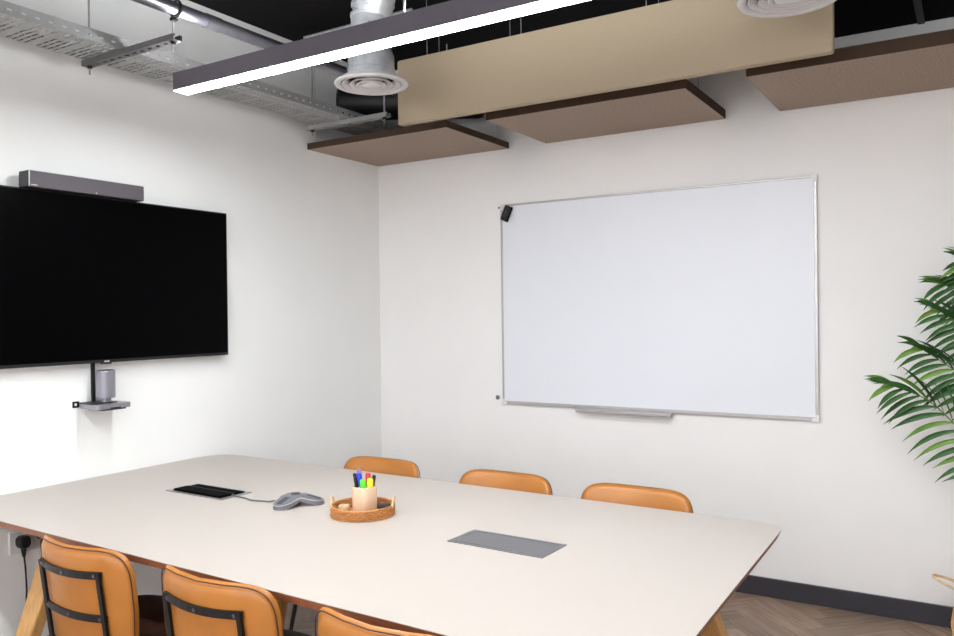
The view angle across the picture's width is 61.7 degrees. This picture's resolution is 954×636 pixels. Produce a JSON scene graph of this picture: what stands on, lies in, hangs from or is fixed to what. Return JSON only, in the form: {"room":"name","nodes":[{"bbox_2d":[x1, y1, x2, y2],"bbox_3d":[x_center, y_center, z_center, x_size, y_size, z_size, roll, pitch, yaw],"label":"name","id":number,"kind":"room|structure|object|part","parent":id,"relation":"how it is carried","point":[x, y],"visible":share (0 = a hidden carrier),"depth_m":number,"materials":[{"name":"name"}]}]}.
{"room":"meeting room","nodes":[
{"label":"meeting room","id":0,"kind":"room"},
{"bbox_2d":[0,0,381,635],"bbox_3d":[-2.418,-0.092,2.687,0.120,3.240,6.720,-1,0,32],"label":"wall","id":1,"kind":"structure","parent":0,"point":[298,380],"depth_m":4.20,"materials":[{"name":"paint"}]},
{"bbox_2d":[9,531,39,555],"bbox_3d":[-1.897,0.938,3.385,0.013,0.096,0.163,-1,0,32],"label":"wall socket","id":2,"kind":"object","parent":1,"relation":"attached to","point":[35,543],"visible":0.39,"depth_m":3.34,"materials":[{"name":"white plastic"}]},
{"bbox_2d":[15,535,30,602],"bbox_3d":[-1.846,1.186,3.377,0.174,0.551,0.054,-1,0,-34],"label":"plug","id":3,"kind":"object","parent":2,"relation":"attached to","point":[23,542],"visible":0.91,"depth_m":3.34,"materials":[{"name":"black plastic"}]},
{"bbox_2d":[19,170,143,201],"bbox_3d":[-1.750,-0.581,3.552,0.109,0.069,0.540,-1,0,32],"label":"bar","id":4,"kind":"object","parent":1,"relation":"attached to","point":[31,179],"visible":0.99,"depth_m":3.48,"materials":[{"name":"grey plastic"}]},
{"bbox_2d":[72,363,117,407],"bbox_3d":[-1.716,0.291,3.589,0.115,0.218,0.145,-1,0,32],"label":"shelf","id":5,"kind":"object","parent":1,"relation":"attached to","point":[93,401],"visible":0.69,"depth_m":3.63,"materials":[{"name":"black metal"}]},
{"bbox_3d":[-1.746,0.280,3.635,0.014,0.196,0.015,-1,0,32],"label":"support post","id":6,"kind":"part","parent":5,"relation":"part of","materials":[{"name":"black metal"}]},
{"bbox_3d":[-1.709,0.380,3.599,0.115,0.004,0.123,-1,0,32],"label":"shelf plate","id":7,"kind":"part","parent":5,"relation":"part of","materials":[{"name":"black metal"}]},
{"bbox_2d":[80,400,130,410],"bbox_3d":[-1.675,0.396,3.605,0.142,0.028,0.170,-1,0,32],"label":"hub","id":8,"kind":"object","parent":5,"relation":"hanging from","point":[120,404],"visible":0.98,"depth_m":3.55,"materials":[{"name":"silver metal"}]},
{"bbox_2d":[96,369,115,401],"bbox_3d":[-1.675,0.306,3.607,0.074,0.144,0.074,-1,0,32],"label":"camera","id":9,"kind":"object","parent":5,"relation":"on","point":[105,378],"visible":1,"depth_m":3.58,"materials":[{"name":"silver metal"}]},
{"bbox_2d":[0,185,227,368],"bbox_3d":[-1.713,-0.168,3.649,0.064,0.755,1.396,-1,0,32],"label":"television","id":10,"kind":"object","parent":1,"relation":"attached to","point":[84,279],"visible":1,"depth_m":3.63,"materials":[{"name":"black glass"}]},
{"bbox_2d":[189,0,670,69],"bbox_3d":[-0.126,-1.683,1.171,5.400,0.100,6.600,-1,0,32],"label":"ceiling","id":11,"kind":"structure","parent":0,"point":[292,20],"depth_m":4.37,"materials":[{"name":"black paint"}]},
{"bbox_2d":[81,0,181,74],"bbox_3d":[-1.437,-1.339,3.298,0.610,0.576,0.043,-1,0,32],"label":"support strut","id":12,"kind":"object","parent":11,"relation":"hanging from","point":[169,39],"visible":1,"depth_m":3.28,"materials":[{"name":"metal"}]},
{"bbox_3d":[-1.673,-1.337,3.445,0.008,0.576,0.008,-1,0,32],"label":"threaded rod","id":13,"kind":"part","parent":12,"relation":"part of","materials":[{"name":"silver metal"}]},
{"bbox_3d":[-1.198,-1.116,3.152,0.008,0.126,0.008,-1,0,32],"label":"threaded rod","id":14,"kind":"part","parent":12,"relation":"part of","materials":[{"name":"silver metal"}]},
{"bbox_2d":[0,0,401,134],"bbox_3d":[-1.485,-1.137,3.519,0.254,0.050,3.940,-1,0,32],"label":"cable tray","id":15,"kind":"object","parent":12,"relation":"attached to","point":[49,42],"visible":0.74,"depth_m":3.53,"materials":[{"name":"silver metal"}]},
{"bbox_2d":[131,0,397,97],"bbox_3d":[-1.336,-1.397,2.899,0.072,0.458,3.450,-1,0,32],"label":"conduit pipe","id":16,"kind":"object","parent":11,"relation":"hanging from","point":[208,21],"visible":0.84,"depth_m":3.29,"materials":[{"name":"metal"}]},
{"bbox_2d":[306,66,390,135],"bbox_3d":[-0.740,-1.356,4.543,0.590,0.571,0.043,-1,0,32],"label":"support strut","id":17,"kind":"object","parent":11,"relation":"hanging from","point":[383,115],"visible":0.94,"depth_m":4.53,"materials":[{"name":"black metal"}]},
{"bbox_3d":[-0.968,-1.354,4.684,0.008,0.571,0.008,-1,0,32],"label":"threaded rod","id":18,"kind":"part","parent":17,"relation":"part of","materials":[{"name":"silver metal"}]},
{"bbox_3d":[-0.513,-1.358,4.402,0.008,0.571,0.008,-1,0,32],"label":"threaded rod","id":19,"kind":"part","parent":17,"relation":"part of","materials":[{"name":"silver metal"}]},
{"bbox_2d":[303,0,412,38],"bbox_3d":[-0.637,-1.586,4.199,0.730,0.111,0.022,-1,0,32],"label":"rail","id":20,"kind":"object","parent":11,"relation":"hanging from","point":[408,9],"visible":0.52,"depth_m":4.25,"materials":[{"name":"metal"}]},
{"bbox_2d":[334,0,408,95],"bbox_3d":[-0.421,-1.358,3.543,0.464,0.651,0.332,-1,0,32],"label":"ceiling vent","id":21,"kind":"object","parent":11,"relation":"in","point":[372,73],"visible":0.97,"depth_m":3.51,"materials":[{"name":"white metal"}]},
{"bbox_2d":[173,0,586,94],"bbox_3d":[-0.119,-1.296,2.644,2.656,0.688,0.072,-1,0,32],"label":"linear pendant light","id":22,"kind":"object","parent":11,"relation":"hanging from","point":[450,16],"visible":1,"depth_m":2.80,"materials":[{"name":"metal"}]},
{"bbox_2d":[307,67,508,166],"bbox_3d":[-0.418,-1.335,4.840,1.015,0.624,0.679,-1,0,32],"label":"acoustic panel","id":23,"kind":"object","parent":11,"relation":"hanging from","point":[440,139],"visible":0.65,"depth_m":4.74,"materials":[{"name":"brown fabric"}]},
{"bbox_2d":[336,44,483,119],"bbox_3d":[-0.400,-1.422,4.825,0.883,0.450,0.210,-1,0,3],"label":"duct","id":24,"kind":"object","parent":11,"relation":"hanging from","point":[362,104],"visible":0.3,"depth_m":4.74,"materials":[{"name":"black plastic"}]},
{"bbox_2d":[486,0,725,142],"bbox_3d":[0.668,-1.345,4.160,1.050,0.624,0.687,-1,0,32],"label":"acoustic panel","id":25,"kind":"object","parent":11,"relation":"hanging from","point":[679,102],"visible":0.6,"depth_m":4.05,"materials":[{"name":"brown fabric"}]},
{"bbox_2d":[398,0,834,125],"bbox_3d":[0.468,-1.317,3.516,2.025,0.669,0.042,-1,0,32],"label":"hanging baffle","id":26,"kind":"object","parent":11,"relation":"hanging from","point":[673,40],"visible":0.98,"depth_m":3.44,"materials":[{"name":"beige fabric"}]},
{"bbox_2d":[737,0,835,17],"bbox_3d":[1.031,-1.350,2.646,0.332,0.608,0.332,-1,0,32],"label":"ceiling vent","id":27,"kind":"object","parent":11,"relation":"in","point":[755,8],"visible":1,"depth_m":2.72,"materials":[{"name":"white metal"}]},
{"bbox_2d":[746,29,953,110],"bbox_3d":[1.784,-1.355,3.453,1.050,0.624,0.709,-1,0,32],"label":"acoustic panel","id":28,"kind":"object","parent":11,"relation":"hanging from","point":[921,62],"visible":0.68,"depth_m":3.41,"materials":[{"name":"brown fabric"}]},
{"bbox_2d":[834,0,953,37],"bbox_3d":[2.561,-1.518,3.017,2.770,0.309,0.622,-1,0,32],"label":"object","id":29,"kind":"structure","parent":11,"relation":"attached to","point":[851,17],"depth_m":3.58,"materials":[{"name":"black metal"}]},
{"bbox_2d":[284,592,952,635],"bbox_3d":[-0.087,1.482,1.187,5.400,0.050,6.600,-1,0,32],"label":"floor","id":30,"kind":"structure","parent":0,"point":[743,614],"depth_m":3.76,"materials":[{"name":"brown wood"}]},
{"bbox_2d":[38,535,166,635],"bbox_3d":[-1.101,1.069,2.610,0.460,0.787,0.531,-1,0,31],"label":"chair","id":31,"kind":"object","parent":30,"relation":"on","point":[87,591],"visible":0.81,"depth_m":2.37,"materials":[{"name":"orange leather"}]},
{"bbox_3d":[-1.087,1.010,2.634,0.460,0.074,0.475,-1,0,31],"label":"seat","id":32,"kind":"part","parent":31,"relation":"part of","materials":[{"name":"brown leather"}]},
{"bbox_2d":[161,565,311,635],"bbox_3d":[-0.589,1.065,2.288,0.460,0.787,0.531,-1,0,32],"label":"chair","id":33,"kind":"object","parent":30,"relation":"on","point":[193,605],"visible":1,"depth_m":2.04,"materials":[{"name":"orange leather"}]},
{"bbox_3d":[-0.575,1.005,2.312,0.460,0.074,0.475,-1,0,32],"label":"seat","id":34,"kind":"part","parent":33,"relation":"part of","materials":[{"name":"brown leather"}]},
{"bbox_2d":[289,456,419,629],"bbox_3d":[-0.544,1.058,3.583,0.460,0.787,0.531,-1,0,32],"label":"chair","id":35,"kind":"object","parent":30,"relation":"on","point":[399,467],"visible":0.12,"depth_m":3.76,"materials":[{"name":"orange leather"}]},
{"bbox_3d":[-0.797,1.251,3.542,0.108,0.407,0.020,-1,0,-31],"label":"leg","id":36,"kind":"part","parent":35,"relation":"part of","materials":[{"name":"black metal"}]},
{"bbox_3d":[-0.440,0.856,3.753,0.456,0.388,0.107,-1,0,32],"label":"backrest","id":37,"kind":"part","parent":35,"relation":"part of","materials":[{"name":"orange leather"}]},
{"bbox_2d":[315,607,434,635],"bbox_3d":[-0.091,1.060,1.949,0.460,0.787,0.531,-1,0,33],"label":"chair","id":38,"kind":"object","parent":30,"relation":"on","point":[331,622],"visible":1,"depth_m":1.78,"materials":[{"name":"orange leather"}]},
{"bbox_2d":[0,455,780,635],"bbox_3d":[-0.508,1.084,2.895,2.879,0.740,1.404,-1,0,32],"label":"conference table","id":39,"kind":"object","parent":30,"relation":"on","point":[621,569],"visible":0.83,"depth_m":2.51,"materials":[{"name":"laminate"}]},
{"bbox_3d":[-1.662,1.117,3.034,0.338,0.700,0.105,-1,0,-1],"label":"leg","id":40,"kind":"part","parent":39,"relation":"part of","materials":[{"name":"brown wood"}]},
{"bbox_2d":[166,483,251,499],"bbox_3d":[-1.111,0.714,3.310,0.344,0.010,0.156,-1,0,33],"label":"power outlet","id":41,"kind":"object","parent":39,"relation":"on","point":[201,490],"visible":1,"depth_m":3.28,"materials":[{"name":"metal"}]},
{"bbox_3d":[-1.090,0.715,3.342,0.291,0.005,0.046,-1,0,33],"label":"open lid","id":42,"kind":"part","parent":41,"relation":"part of","materials":[{"name":"black plastic"}]},
{"bbox_2d":[232,494,274,501],"bbox_3d":[-0.875,0.706,3.141,0.274,0.020,0.035,-1,0,29],"label":"cable","id":43,"kind":"object","parent":39,"relation":"on","point":[232,494],"visible":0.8,"depth_m":3.13,"materials":[{"name":"grey plastic"}]},
{"bbox_3d":[-0.706,1.107,2.715,0.134,0.700,0.138,-1,0,32],"label":"leg","id":44,"kind":"part","parent":39,"relation":"part of","materials":[{"name":"brown wood"}]},
{"bbox_2d":[273,492,323,509],"bbox_3d":[-0.678,0.693,3.073,0.182,0.044,0.198,-1,0,-1],"label":"phone","id":45,"kind":"object","parent":39,"relation":"on","point":[286,501],"visible":1,"depth_m":3.03,"materials":[{"name":"plastic"}]},
{"bbox_2d":[276,497,289,503],"bbox_3d":[-0.730,0.687,3.013,0.027,0.016,0.057,-1,0,29],"label":"speaker grille","id":46,"kind":"object","parent":45,"relation":"attached to","point":[281,500],"depth_m":3.01,"materials":[{"name":"grey plastic"}]},
{"bbox_2d":[329,494,395,521],"bbox_3d":[-0.414,0.679,2.899,0.234,0.068,0.234,-1,0,32],"label":"rattan tray","id":47,"kind":"object","parent":39,"relation":"on","point":[335,513],"visible":0.79,"depth_m":2.82,"materials":[{"name":"wicker"}]},
{"bbox_3d":[-0.526,0.666,2.899,0.013,0.039,0.077,-1,0,0],"label":"handle","id":48,"kind":"part","parent":47,"relation":"part of","materials":[{"name":"wicker"}]},
{"bbox_2d":[338,504,349,510],"bbox_3d":[-0.487,0.696,2.927,0.044,0.022,0.044,-1,0,32],"label":"tape roll","id":49,"kind":"object","parent":47,"relation":"in","point":[341,506],"visible":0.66,"depth_m":2.91,"materials":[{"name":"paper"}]},
{"bbox_2d":[352,485,376,516],"bbox_3d":[-0.405,0.655,2.879,0.076,0.102,0.076,0,0,37],"label":"pot","id":50,"kind":"object","parent":47,"relation":"in","point":[363,499],"visible":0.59,"depth_m":2.85,"materials":[{"name":"beige ceramic"}]},
{"bbox_2d":[353,477,358,487],"bbox_3d":[-0.427,0.633,2.871,0.031,0.128,0.013,-1,0,-23],"label":"ballpoint pen","id":51,"kind":"object","parent":50,"relation":"in","point":[354,478],"visible":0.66,"depth_m":2.86,"materials":[{"name":"black plastic"}]},
{"bbox_2d":[356,473,361,487],"bbox_3d":[-0.420,0.628,2.878,0.032,0.138,0.022,-1,0,32],"label":"marker pen","id":52,"kind":"object","parent":50,"relation":"in","point":[358,475],"visible":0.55,"depth_m":2.87,"materials":[{"name":"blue plastic"}]},
{"bbox_2d":[360,479,365,487],"bbox_3d":[-0.407,0.637,2.861,0.024,0.120,0.028,-1,0,32],"label":"marker pen","id":53,"kind":"object","parent":50,"relation":"in","point":[362,481],"visible":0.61,"depth_m":2.85,"materials":[{"name":"green plastic"}]},
{"bbox_2d":[365,473,370,486],"bbox_3d":[-0.394,0.628,2.889,0.020,0.136,0.027,-1,0,-2],"label":"marker pen","id":54,"kind":"object","parent":50,"relation":"in","point":[367,475],"visible":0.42,"depth_m":2.88,"materials":[{"name":"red plastic"}]},
{"bbox_2d":[366,478,372,487],"bbox_3d":[-0.386,0.636,2.869,0.032,0.122,0.024,-1,0,32],"label":"marker pen","id":55,"kind":"object","parent":50,"relation":"in","point":[369,480],"visible":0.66,"depth_m":2.86,"materials":[{"name":"yellow plastic"}]},
{"bbox_2d":[372,475,375,486],"bbox_3d":[-0.382,0.631,2.880,0.036,0.131,0.014,-1,0,2],"label":"ballpoint pen","id":56,"kind":"object","parent":50,"relation":"in","point":[373,476],"visible":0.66,"depth_m":2.87,"materials":[{"name":"black plastic"}]},
{"bbox_2d":[377,503,389,510],"bbox_3d":[-0.342,0.691,2.915,0.050,0.028,0.032,-1,0,-3],"label":"remote control","id":57,"kind":"object","parent":47,"relation":"in","point":[379,505],"visible":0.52,"depth_m":2.90,"materials":[{"name":"black plastic"}]},
{"bbox_3d":[-0.302,0.663,2.899,0.013,0.039,0.077,-1,0,0],"label":"handle","id":58,"kind":"part","parent":47,"relation":"part of","materials":[{"name":"wicker"}]},
{"bbox_2d":[448,529,565,558],"bbox_3d":[0.092,0.707,2.512,0.344,0.003,0.156,-1,0,33],"label":"access cover","id":59,"kind":"object","parent":39,"relation":"on","point":[477,538],"visible":1,"depth_m":2.50,"materials":[{"name":"grey metal"}]},
{"bbox_3d":[0.092,0.707,2.513,0.304,0.003,0.128,-1,0,33],"label":"lid","id":60,"kind":"part","parent":59,"relation":"part of","materials":[{"name":"grey metal"}]},
{"bbox_3d":[0.789,1.099,2.650,0.390,0.680,0.102,-1,0,1],"label":"leg","id":61,"kind":"part","parent":39,"relation":"part of","materials":[{"name":"brown wood"}]},
{"bbox_2d":[459,469,552,494],"bbox_3d":[0.023,1.052,3.221,0.460,0.787,0.531,-1,0,31],"label":"chair","id":62,"kind":"object","parent":30,"relation":"on","point":[525,482],"visible":0.11,"depth_m":3.40,"materials":[{"name":"orange leather"}]},
{"bbox_2d":[581,483,692,512],"bbox_3d":[0.512,1.048,2.910,0.460,0.787,0.531,-1,0,32],"label":"chair","id":63,"kind":"object","parent":30,"relation":"on","point":[642,496],"visible":0.17,"depth_m":3.09,"materials":[{"name":"orange leather"}]},
{"bbox_2d":[932,574,953,635],"bbox_3d":[2.153,1.252,3.253,0.380,0.335,0.408,-1,0,-16],"label":"woven basket","id":64,"kind":"object","parent":30,"relation":"on","point":[934,576],"visible":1,"depth_m":3.34,"materials":[{"name":"wicker"}]},
{"bbox_2d":[865,247,953,481],"bbox_3d":[2.225,0.255,3.159,0.891,1.816,1.087,-1,0,-16],"label":"palm plant","id":65,"kind":"object","parent":64,"relation":"in","point":[946,388],"visible":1,"depth_m":3.40,"materials":[{"name":"green plant"}]},
{"bbox_3d":[1.977,1.109,3.360,0.113,0.046,0.122,-1,0,32],"label":"handle","id":66,"kind":"part","parent":64,"relation":"part of","materials":[{"name":"wicker"}]},
{"bbox_2d":[378,17,953,606],"bbox_3d":[1.668,-0.148,4.032,5.400,3.240,0.120,-1,0,32],"label":"wall","id":67,"kind":"structure","parent":0,"point":[856,510],"depth_m":4.10,"materials":[{"name":"paint"}]},
{"bbox_2d":[500,174,819,421],"bbox_3d":[0.906,-0.082,4.397,1.804,1.235,0.066,-1,0,32],"label":"whiteboard","id":68,"kind":"object","parent":67,"relation":"attached to","point":[696,300],"visible":0.97,"depth_m":4.34,"materials":[{"name":"ceramic"}]},
{"bbox_2d":[500,205,512,221],"bbox_3d":[0.176,-0.632,4.837,0.079,0.102,0.031,-1,0,32],"label":"eraser","id":69,"kind":"object","parent":68,"relation":"attached to","point":[507,210],"visible":1,"depth_m":4.82,"materials":[{"name":"black plastic"}]},
{"bbox_2d":[735,575,952,627],"bbox_3d":[1.658,1.375,3.977,5.382,0.095,0.016,-1,0,32],"label":"baseboard","id":70,"kind":"structure","parent":67,"relation":"attached to","point":[890,607],"depth_m":3.88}
]}

